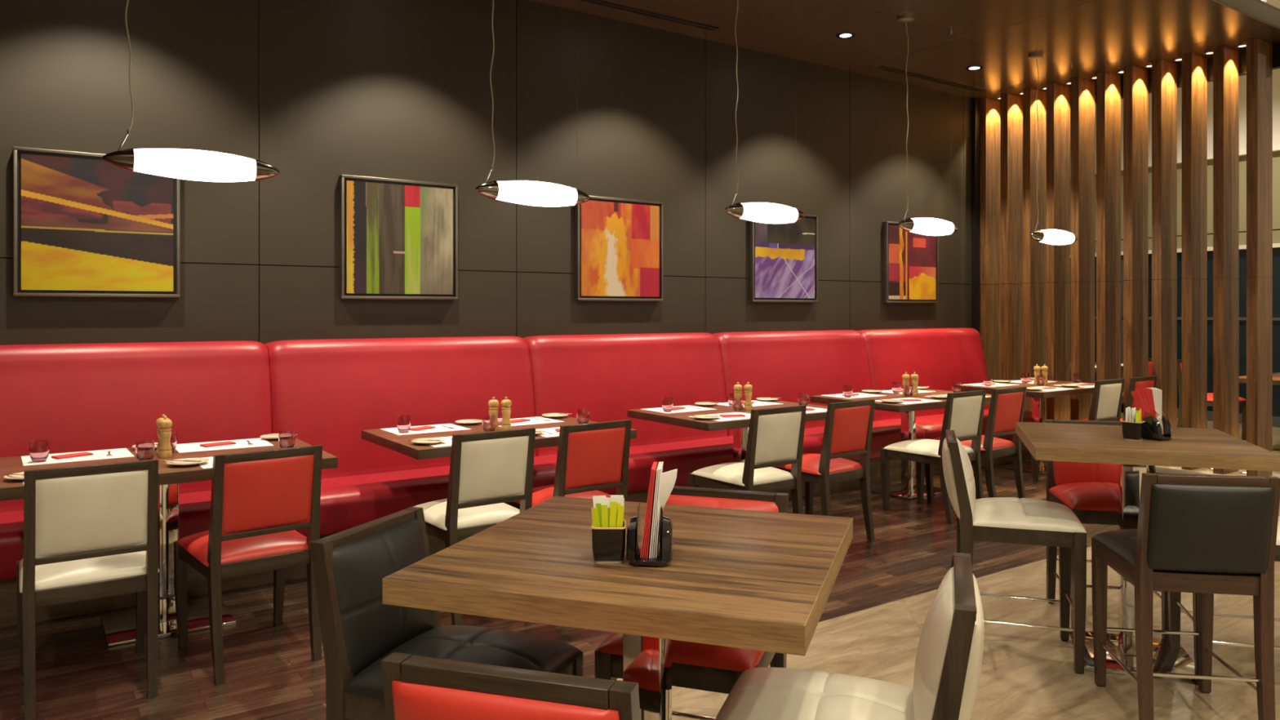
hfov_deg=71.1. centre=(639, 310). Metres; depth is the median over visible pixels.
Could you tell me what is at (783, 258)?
framed painting
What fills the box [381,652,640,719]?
counter stool
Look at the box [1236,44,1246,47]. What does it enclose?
recessed light
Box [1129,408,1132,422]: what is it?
sachet
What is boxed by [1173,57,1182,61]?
recessed light
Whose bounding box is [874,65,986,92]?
ceiling vent
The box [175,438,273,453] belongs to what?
placemat
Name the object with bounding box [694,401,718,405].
plate
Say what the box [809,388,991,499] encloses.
table
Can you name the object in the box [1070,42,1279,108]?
trim
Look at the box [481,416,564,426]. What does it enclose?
placemat
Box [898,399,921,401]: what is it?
folded napkin
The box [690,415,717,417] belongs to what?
butter knife
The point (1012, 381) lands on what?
placemat
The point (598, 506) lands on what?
sachet
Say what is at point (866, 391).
plate
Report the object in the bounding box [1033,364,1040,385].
pepper grinder
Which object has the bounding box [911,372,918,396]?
pepper grinder
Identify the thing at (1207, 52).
recessed light
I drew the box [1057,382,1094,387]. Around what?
placemat
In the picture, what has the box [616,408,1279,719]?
floor
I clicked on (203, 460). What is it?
plate
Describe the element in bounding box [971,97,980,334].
trim
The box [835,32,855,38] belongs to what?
recessed light
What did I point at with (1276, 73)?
wall
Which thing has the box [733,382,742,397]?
pepper grinder
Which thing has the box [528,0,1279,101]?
ceiling
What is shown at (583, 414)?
tumbler
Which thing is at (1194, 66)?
wooden slat
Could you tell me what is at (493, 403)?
pepper grinder
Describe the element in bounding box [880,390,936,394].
placemat
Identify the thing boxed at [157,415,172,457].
pepper grinder
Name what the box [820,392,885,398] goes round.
placemat
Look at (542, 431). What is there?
plate
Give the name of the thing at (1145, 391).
paper napkin
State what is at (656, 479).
paper napkin
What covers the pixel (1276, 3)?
ceiling
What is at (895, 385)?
tumbler
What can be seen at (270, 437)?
plate
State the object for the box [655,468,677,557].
paper napkin
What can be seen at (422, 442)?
plate
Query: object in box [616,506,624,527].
sachet
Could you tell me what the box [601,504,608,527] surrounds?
sachet
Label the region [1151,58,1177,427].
wooden slat
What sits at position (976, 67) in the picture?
recessed light
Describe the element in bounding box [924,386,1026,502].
dining chair
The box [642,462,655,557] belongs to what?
paper napkin
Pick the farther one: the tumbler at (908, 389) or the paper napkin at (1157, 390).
the tumbler at (908, 389)
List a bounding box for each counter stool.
[310,506,582,719]
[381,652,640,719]
[594,485,788,719]
[715,552,984,719]
[942,430,1086,674]
[1044,419,1168,639]
[1091,472,1279,719]
[1167,515,1279,684]
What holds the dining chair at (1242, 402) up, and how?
on the floor at (1027, 673)
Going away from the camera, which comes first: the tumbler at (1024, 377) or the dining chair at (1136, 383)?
the dining chair at (1136, 383)
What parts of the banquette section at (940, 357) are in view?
backrest, seat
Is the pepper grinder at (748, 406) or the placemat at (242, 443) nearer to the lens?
the placemat at (242, 443)
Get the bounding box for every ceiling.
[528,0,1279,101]
[1266,0,1279,8]
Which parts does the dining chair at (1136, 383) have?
seat, leg, backrest, rail, leg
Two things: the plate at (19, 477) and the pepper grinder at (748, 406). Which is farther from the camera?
the pepper grinder at (748, 406)
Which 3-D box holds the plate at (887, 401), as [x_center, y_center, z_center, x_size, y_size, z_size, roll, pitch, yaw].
[1.831,0.660,6.516,0.168,0.016,0.168,0,0,-35]
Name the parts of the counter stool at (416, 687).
leg, panel, rail, leg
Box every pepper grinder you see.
[155,414,169,455]
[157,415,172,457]
[488,396,498,431]
[500,396,511,430]
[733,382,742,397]
[743,382,752,410]
[902,372,910,396]
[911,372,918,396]
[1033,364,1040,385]
[1040,364,1048,385]
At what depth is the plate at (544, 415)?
5.64 m
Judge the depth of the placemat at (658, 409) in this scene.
6.06 m
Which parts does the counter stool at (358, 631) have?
leg, rail, backrest, leg, seat frame, seat, leg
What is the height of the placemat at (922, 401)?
0.001 m
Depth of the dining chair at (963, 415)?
6.15 m
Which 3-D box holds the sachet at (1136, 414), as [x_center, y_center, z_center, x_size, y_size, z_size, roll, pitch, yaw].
[1.986,0.458,3.579,0.025,0.101,0.006,0,0,-28]
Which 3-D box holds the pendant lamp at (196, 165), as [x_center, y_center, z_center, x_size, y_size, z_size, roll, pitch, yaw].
[-1.986,-1.397,4.001,0.718,1.631,0.147,0,0,-35]
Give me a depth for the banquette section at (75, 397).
4.70 m
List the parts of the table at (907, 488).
plate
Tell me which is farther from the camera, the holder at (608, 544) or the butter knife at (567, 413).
the butter knife at (567, 413)
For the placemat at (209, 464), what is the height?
0.001 m
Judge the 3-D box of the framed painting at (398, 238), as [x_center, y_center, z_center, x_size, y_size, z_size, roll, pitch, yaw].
[-1.556,-0.462,5.822,0.775,0.775,0.055,0,0,-35]
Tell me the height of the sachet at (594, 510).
0.101 m
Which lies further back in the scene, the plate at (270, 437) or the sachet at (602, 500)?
the plate at (270, 437)
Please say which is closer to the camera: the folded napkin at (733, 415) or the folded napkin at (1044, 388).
the folded napkin at (733, 415)
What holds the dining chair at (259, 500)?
on the floor at (271, 673)
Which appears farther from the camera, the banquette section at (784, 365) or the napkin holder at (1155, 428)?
the banquette section at (784, 365)
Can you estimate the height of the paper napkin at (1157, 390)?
0.188 m
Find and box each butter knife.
[164,460,201,462]
[413,439,440,440]
[458,419,482,421]
[545,413,571,414]
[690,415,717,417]
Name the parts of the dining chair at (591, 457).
seat frame, leg, seat, rail, backrest, rail, leg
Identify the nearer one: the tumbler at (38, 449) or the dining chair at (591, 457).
the tumbler at (38, 449)
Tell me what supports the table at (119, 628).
on the floor at (271, 673)
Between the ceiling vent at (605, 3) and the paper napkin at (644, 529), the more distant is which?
the ceiling vent at (605, 3)
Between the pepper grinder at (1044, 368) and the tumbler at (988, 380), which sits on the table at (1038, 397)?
the pepper grinder at (1044, 368)
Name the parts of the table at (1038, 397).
plate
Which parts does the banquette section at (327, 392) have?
backrest, seat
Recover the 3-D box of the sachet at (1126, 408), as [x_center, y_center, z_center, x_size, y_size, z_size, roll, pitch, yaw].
[1.963,0.449,3.608,0.004,0.118,0.037,0,0,43]
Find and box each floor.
[0,458,1158,719]
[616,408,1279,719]
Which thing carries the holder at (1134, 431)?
on the table at (1191, 447)
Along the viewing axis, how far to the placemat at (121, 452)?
4.10 m
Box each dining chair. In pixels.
[16,459,159,719]
[173,444,322,685]
[413,427,535,625]
[504,419,631,509]
[688,404,806,514]
[773,399,875,541]
[880,390,986,524]
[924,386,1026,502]
[1031,378,1124,482]
[1076,375,1156,473]
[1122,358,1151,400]
[1177,359,1246,439]
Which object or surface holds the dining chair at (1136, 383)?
on the floor at (271, 673)
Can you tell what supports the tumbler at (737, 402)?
on the table at (740, 427)
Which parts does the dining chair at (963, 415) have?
leg, leg, seat, seat frame, leg, backrest, rail, rail, leg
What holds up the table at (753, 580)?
on the floor at (1027, 673)
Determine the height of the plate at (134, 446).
0.016 m
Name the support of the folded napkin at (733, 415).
on the placemat at (747, 415)
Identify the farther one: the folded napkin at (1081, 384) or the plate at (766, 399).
the folded napkin at (1081, 384)
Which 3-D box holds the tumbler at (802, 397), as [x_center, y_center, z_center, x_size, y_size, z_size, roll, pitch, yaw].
[1.143,0.623,6.271,0.075,0.092,0.075,0,0,-35]
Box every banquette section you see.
[0,340,297,627]
[264,336,556,579]
[522,332,733,502]
[712,329,925,498]
[857,328,1031,475]
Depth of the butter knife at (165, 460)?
3.86 m
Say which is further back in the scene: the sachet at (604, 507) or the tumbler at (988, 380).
the tumbler at (988, 380)
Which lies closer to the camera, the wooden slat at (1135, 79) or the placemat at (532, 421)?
the placemat at (532, 421)
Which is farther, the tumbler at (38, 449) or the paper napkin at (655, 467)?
the tumbler at (38, 449)
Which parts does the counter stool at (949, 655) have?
seat, backrest, leg, leg, rail, panel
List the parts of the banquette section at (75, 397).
backrest, seat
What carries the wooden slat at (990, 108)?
on the trim at (1160, 469)
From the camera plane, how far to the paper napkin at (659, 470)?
1.83 m
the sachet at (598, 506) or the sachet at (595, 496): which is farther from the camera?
the sachet at (595, 496)
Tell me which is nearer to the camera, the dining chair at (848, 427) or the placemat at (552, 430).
the placemat at (552, 430)
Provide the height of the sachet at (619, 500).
0.117 m
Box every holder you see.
[591,520,626,563]
[626,502,673,567]
[1121,419,1145,440]
[1142,409,1172,440]
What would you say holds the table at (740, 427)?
on the floor at (271, 673)
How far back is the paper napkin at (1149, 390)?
3.62 m
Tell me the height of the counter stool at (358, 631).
0.885 m
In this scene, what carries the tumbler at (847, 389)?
on the placemat at (840, 395)
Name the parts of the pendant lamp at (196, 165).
lamp shade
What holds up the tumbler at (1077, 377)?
on the table at (1038, 397)
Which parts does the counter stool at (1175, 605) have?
leg, leg, seat frame, seat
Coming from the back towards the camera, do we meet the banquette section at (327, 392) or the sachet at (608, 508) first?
the banquette section at (327, 392)
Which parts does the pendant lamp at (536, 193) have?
lamp shade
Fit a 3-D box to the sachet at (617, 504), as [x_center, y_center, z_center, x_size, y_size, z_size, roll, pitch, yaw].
[-0.050,0.449,1.854,0.020,0.101,0.006,0,0,-12]
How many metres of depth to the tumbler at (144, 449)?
3.94 m
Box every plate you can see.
[3,471,24,480]
[131,442,157,448]
[166,457,209,466]
[260,433,279,439]
[410,437,444,444]
[454,419,482,424]
[535,429,544,435]
[542,413,568,417]
[693,414,719,419]
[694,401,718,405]
[755,397,778,401]
[861,390,882,393]
[880,399,902,403]
[917,386,928,389]
[929,395,946,398]
[992,380,1011,382]
[1026,386,1043,390]
[1059,384,1080,386]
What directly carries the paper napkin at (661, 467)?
in the napkin holder at (633, 544)
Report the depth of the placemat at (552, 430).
4.89 m
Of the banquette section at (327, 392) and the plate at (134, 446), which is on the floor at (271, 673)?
the banquette section at (327, 392)
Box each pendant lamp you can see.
[102,0,279,182]
[475,0,590,206]
[724,0,805,223]
[896,15,958,235]
[1028,53,1077,244]
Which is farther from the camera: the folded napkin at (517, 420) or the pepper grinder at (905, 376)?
the pepper grinder at (905, 376)
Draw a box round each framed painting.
[13,146,180,297]
[339,174,457,299]
[574,195,663,301]
[748,213,817,302]
[882,221,938,302]
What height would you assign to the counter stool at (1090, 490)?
0.885 m
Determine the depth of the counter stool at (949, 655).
1.78 m
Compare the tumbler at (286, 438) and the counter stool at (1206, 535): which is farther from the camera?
the tumbler at (286, 438)
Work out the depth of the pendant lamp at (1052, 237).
7.78 m
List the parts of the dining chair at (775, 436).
leg, seat, seat frame, leg, rail, backrest, rail, leg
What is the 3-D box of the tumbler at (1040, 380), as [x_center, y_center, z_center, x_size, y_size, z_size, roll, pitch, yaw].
[3.552,0.623,7.939,0.075,0.092,0.075,0,0,-35]
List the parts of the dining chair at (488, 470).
leg, seat frame, seat, rail, backrest, rail, leg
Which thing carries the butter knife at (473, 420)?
on the plate at (472, 422)
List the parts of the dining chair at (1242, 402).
leg, seat frame, seat, leg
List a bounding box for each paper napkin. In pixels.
[640,462,654,557]
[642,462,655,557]
[644,462,656,558]
[646,462,657,558]
[648,462,660,558]
[651,462,661,558]
[653,462,662,558]
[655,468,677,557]
[1130,390,1146,417]
[1135,389,1148,411]
[1139,388,1151,409]
[1144,387,1155,410]
[1146,387,1156,411]
[1148,387,1158,413]
[1151,387,1159,415]
[1154,387,1161,418]
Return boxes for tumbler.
[29,440,49,462]
[135,440,154,461]
[169,431,177,452]
[278,429,295,448]
[396,414,410,433]
[482,415,496,431]
[497,408,502,425]
[577,408,589,424]
[662,396,673,412]
[728,392,734,406]
[732,397,743,412]
[797,392,808,405]
[843,384,853,397]
[891,381,901,393]
[903,385,913,397]
[951,381,961,392]
[983,375,992,386]
[1020,373,1029,383]
[1035,375,1044,386]
[1072,373,1081,382]
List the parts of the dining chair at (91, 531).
leg, leg, seat frame, seat, rail, backrest, rail, leg, leg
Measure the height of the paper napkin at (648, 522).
0.188 m
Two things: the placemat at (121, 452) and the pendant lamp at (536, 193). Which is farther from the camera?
the pendant lamp at (536, 193)
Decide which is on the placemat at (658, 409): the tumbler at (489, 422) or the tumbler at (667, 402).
the tumbler at (667, 402)
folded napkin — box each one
[50,452,93,459]
[200,440,235,447]
[409,426,435,431]
[510,418,529,422]
[671,406,684,410]
[719,413,745,417]
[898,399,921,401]
[1043,386,1056,389]
[1080,383,1094,386]
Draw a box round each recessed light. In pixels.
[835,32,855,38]
[965,65,982,71]
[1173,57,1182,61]
[1204,51,1213,54]
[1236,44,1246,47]
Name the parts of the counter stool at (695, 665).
leg, seat, seat frame, backrest, rail, leg, leg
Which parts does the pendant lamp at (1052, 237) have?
lamp shade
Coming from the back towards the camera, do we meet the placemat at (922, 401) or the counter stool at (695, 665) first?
the placemat at (922, 401)
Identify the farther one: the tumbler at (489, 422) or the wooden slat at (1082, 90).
the wooden slat at (1082, 90)
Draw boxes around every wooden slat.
[980,97,1000,404]
[1000,93,1022,380]
[1022,88,1046,419]
[1046,82,1070,420]
[1071,77,1094,420]
[1096,71,1120,417]
[1123,65,1148,420]
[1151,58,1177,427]
[1182,52,1207,470]
[1213,45,1239,474]
[1246,37,1272,476]
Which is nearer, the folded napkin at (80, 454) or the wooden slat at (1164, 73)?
the folded napkin at (80, 454)
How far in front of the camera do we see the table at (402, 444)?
4.74 m
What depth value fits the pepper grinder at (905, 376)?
6.99 m
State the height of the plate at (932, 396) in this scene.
0.016 m
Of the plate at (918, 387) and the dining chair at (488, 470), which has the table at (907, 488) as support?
the plate at (918, 387)
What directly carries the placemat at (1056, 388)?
on the table at (1038, 397)
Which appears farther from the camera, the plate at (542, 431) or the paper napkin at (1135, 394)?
the plate at (542, 431)
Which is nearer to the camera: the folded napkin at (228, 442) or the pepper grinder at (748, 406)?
the folded napkin at (228, 442)
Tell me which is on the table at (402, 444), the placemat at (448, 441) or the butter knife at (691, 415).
the placemat at (448, 441)
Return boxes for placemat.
[21,448,133,466]
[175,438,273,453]
[198,456,213,468]
[379,423,471,435]
[429,435,452,447]
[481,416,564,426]
[537,426,559,437]
[640,405,716,413]
[688,412,751,421]
[715,400,782,406]
[805,406,826,413]
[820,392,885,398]
[875,397,941,404]
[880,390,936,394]
[964,382,1020,386]
[1011,379,1057,383]
[1031,386,1075,391]
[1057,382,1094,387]
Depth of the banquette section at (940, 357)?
8.48 m
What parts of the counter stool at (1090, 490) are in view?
leg, leg, seat frame, seat, backrest, rail, leg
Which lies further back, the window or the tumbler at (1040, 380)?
the window
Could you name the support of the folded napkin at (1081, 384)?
on the placemat at (1086, 386)
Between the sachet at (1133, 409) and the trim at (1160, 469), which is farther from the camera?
the trim at (1160, 469)
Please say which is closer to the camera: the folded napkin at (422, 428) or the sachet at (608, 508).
the sachet at (608, 508)
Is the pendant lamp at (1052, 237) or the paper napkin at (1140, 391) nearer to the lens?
the paper napkin at (1140, 391)
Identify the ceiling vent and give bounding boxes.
[576,0,721,31]
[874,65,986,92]
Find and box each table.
[0,437,337,647]
[361,416,636,459]
[382,496,853,719]
[626,400,827,462]
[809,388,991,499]
[960,379,1124,474]
[1015,422,1279,682]
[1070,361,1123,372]
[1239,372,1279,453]
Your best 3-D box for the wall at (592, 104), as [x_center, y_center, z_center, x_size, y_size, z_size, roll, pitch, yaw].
[-0.961,-0.930,6.359,10.860,4.700,0.150,0,0,-35]
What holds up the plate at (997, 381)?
on the table at (1038, 397)
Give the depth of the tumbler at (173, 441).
4.21 m
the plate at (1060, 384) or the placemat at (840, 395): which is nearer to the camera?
the placemat at (840, 395)
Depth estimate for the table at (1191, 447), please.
3.57 m
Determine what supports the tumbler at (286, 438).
on the table at (119, 628)
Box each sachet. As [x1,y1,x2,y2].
[591,507,599,527]
[592,495,605,507]
[595,497,608,507]
[595,502,601,527]
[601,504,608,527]
[607,507,609,527]
[608,501,616,527]
[610,494,623,497]
[610,497,624,506]
[615,503,621,527]
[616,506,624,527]
[1125,407,1128,421]
[1128,406,1130,422]
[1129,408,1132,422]
[1132,408,1135,422]
[1135,412,1137,422]
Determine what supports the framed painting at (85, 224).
attached to the wall at (592, 104)
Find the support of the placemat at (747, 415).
on the table at (740, 427)
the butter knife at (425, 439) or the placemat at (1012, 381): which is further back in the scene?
the placemat at (1012, 381)
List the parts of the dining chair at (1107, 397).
leg, leg, rail, backrest, rail, leg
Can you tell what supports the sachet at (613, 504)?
in the holder at (608, 544)
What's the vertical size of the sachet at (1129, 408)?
0.116 m
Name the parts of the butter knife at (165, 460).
handle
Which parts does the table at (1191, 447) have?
plate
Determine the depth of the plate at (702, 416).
5.55 m
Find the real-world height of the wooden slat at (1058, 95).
3.575 m
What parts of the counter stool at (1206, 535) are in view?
leg, leg, seat, seat frame, leg, panel, rail, leg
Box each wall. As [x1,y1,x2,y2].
[0,0,971,345]
[1070,68,1279,257]
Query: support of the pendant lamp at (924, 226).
hanging from the ceiling at (1094, 37)
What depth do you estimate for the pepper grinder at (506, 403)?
4.98 m
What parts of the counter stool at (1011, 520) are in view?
panel, rail, leg, leg, backrest, seat frame, seat, leg, leg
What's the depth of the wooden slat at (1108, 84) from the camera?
8.32 m
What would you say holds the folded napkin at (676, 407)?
on the placemat at (658, 409)
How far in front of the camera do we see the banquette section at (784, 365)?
7.48 m
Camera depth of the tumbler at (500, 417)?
5.20 m
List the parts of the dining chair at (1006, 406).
leg, seat, leg, seat frame, rail, backrest, rail, leg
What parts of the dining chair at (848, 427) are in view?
leg, seat, seat frame, leg, rail, backrest, rail, leg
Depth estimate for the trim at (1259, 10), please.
6.75 m
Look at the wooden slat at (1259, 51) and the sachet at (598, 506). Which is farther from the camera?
the wooden slat at (1259, 51)
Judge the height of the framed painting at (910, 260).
0.775 m
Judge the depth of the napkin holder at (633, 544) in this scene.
1.82 m
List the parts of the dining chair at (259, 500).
leg, leg, seat, seat frame, rail, backrest, rail, leg, leg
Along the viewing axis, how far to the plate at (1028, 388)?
7.50 m
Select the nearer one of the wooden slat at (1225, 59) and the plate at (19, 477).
the plate at (19, 477)
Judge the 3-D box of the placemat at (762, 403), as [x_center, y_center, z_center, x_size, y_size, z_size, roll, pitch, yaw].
[0.772,0.669,6.428,0.420,0.001,0.310,0,0,-36]
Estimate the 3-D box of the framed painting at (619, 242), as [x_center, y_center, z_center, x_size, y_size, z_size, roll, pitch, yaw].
[-0.150,-0.462,6.796,0.775,0.775,0.055,0,0,-35]
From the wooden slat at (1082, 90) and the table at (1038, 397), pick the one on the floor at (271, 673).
the table at (1038, 397)
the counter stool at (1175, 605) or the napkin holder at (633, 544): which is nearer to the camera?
the napkin holder at (633, 544)
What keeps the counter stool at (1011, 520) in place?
on the floor at (1027, 673)
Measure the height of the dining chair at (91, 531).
0.870 m
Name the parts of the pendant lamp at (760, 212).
lamp shade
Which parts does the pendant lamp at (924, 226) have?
lamp shade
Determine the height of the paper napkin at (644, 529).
0.187 m
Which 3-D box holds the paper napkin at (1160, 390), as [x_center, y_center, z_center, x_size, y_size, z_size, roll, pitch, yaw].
[2.092,0.406,3.618,0.018,0.189,0.042,0,0,-27]
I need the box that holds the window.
[1045,247,1279,426]
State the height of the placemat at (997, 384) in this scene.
0.001 m
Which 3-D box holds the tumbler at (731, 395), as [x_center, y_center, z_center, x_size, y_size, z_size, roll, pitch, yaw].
[0.651,0.622,6.253,0.075,0.092,0.075,0,0,-35]
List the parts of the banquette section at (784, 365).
backrest, seat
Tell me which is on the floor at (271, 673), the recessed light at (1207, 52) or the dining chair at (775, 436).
the dining chair at (775, 436)
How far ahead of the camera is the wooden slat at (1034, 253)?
8.94 m
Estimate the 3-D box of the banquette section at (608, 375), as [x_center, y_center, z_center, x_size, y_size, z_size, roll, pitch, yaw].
[0.094,0.797,6.477,1.710,1.245,0.845,0,0,-35]
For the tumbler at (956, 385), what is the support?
on the table at (907, 488)
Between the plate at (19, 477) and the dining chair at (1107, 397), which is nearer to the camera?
the plate at (19, 477)
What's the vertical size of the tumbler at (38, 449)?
0.092 m
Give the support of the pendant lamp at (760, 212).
hanging from the ceiling at (1094, 37)
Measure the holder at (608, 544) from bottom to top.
0.074 m
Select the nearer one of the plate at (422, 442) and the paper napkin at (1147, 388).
the paper napkin at (1147, 388)
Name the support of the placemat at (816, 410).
on the table at (740, 427)
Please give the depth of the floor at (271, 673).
3.88 m
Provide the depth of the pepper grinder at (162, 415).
4.13 m
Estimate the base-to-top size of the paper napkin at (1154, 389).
0.188 m
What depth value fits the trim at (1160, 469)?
7.66 m
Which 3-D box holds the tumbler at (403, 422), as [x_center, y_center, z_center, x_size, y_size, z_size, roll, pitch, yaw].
[-1.294,0.622,4.906,0.075,0.092,0.075,0,0,-35]
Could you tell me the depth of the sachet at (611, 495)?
1.90 m
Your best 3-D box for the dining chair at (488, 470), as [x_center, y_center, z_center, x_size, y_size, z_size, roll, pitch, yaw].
[-0.817,0.985,4.290,0.452,0.870,0.558,0,0,-37]
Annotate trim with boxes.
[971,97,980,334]
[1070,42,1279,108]
[1146,465,1279,477]
[1212,0,1279,29]
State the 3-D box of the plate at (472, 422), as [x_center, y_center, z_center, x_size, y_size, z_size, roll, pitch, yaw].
[-1.008,0.660,5.292,0.168,0.016,0.168,0,0,-35]

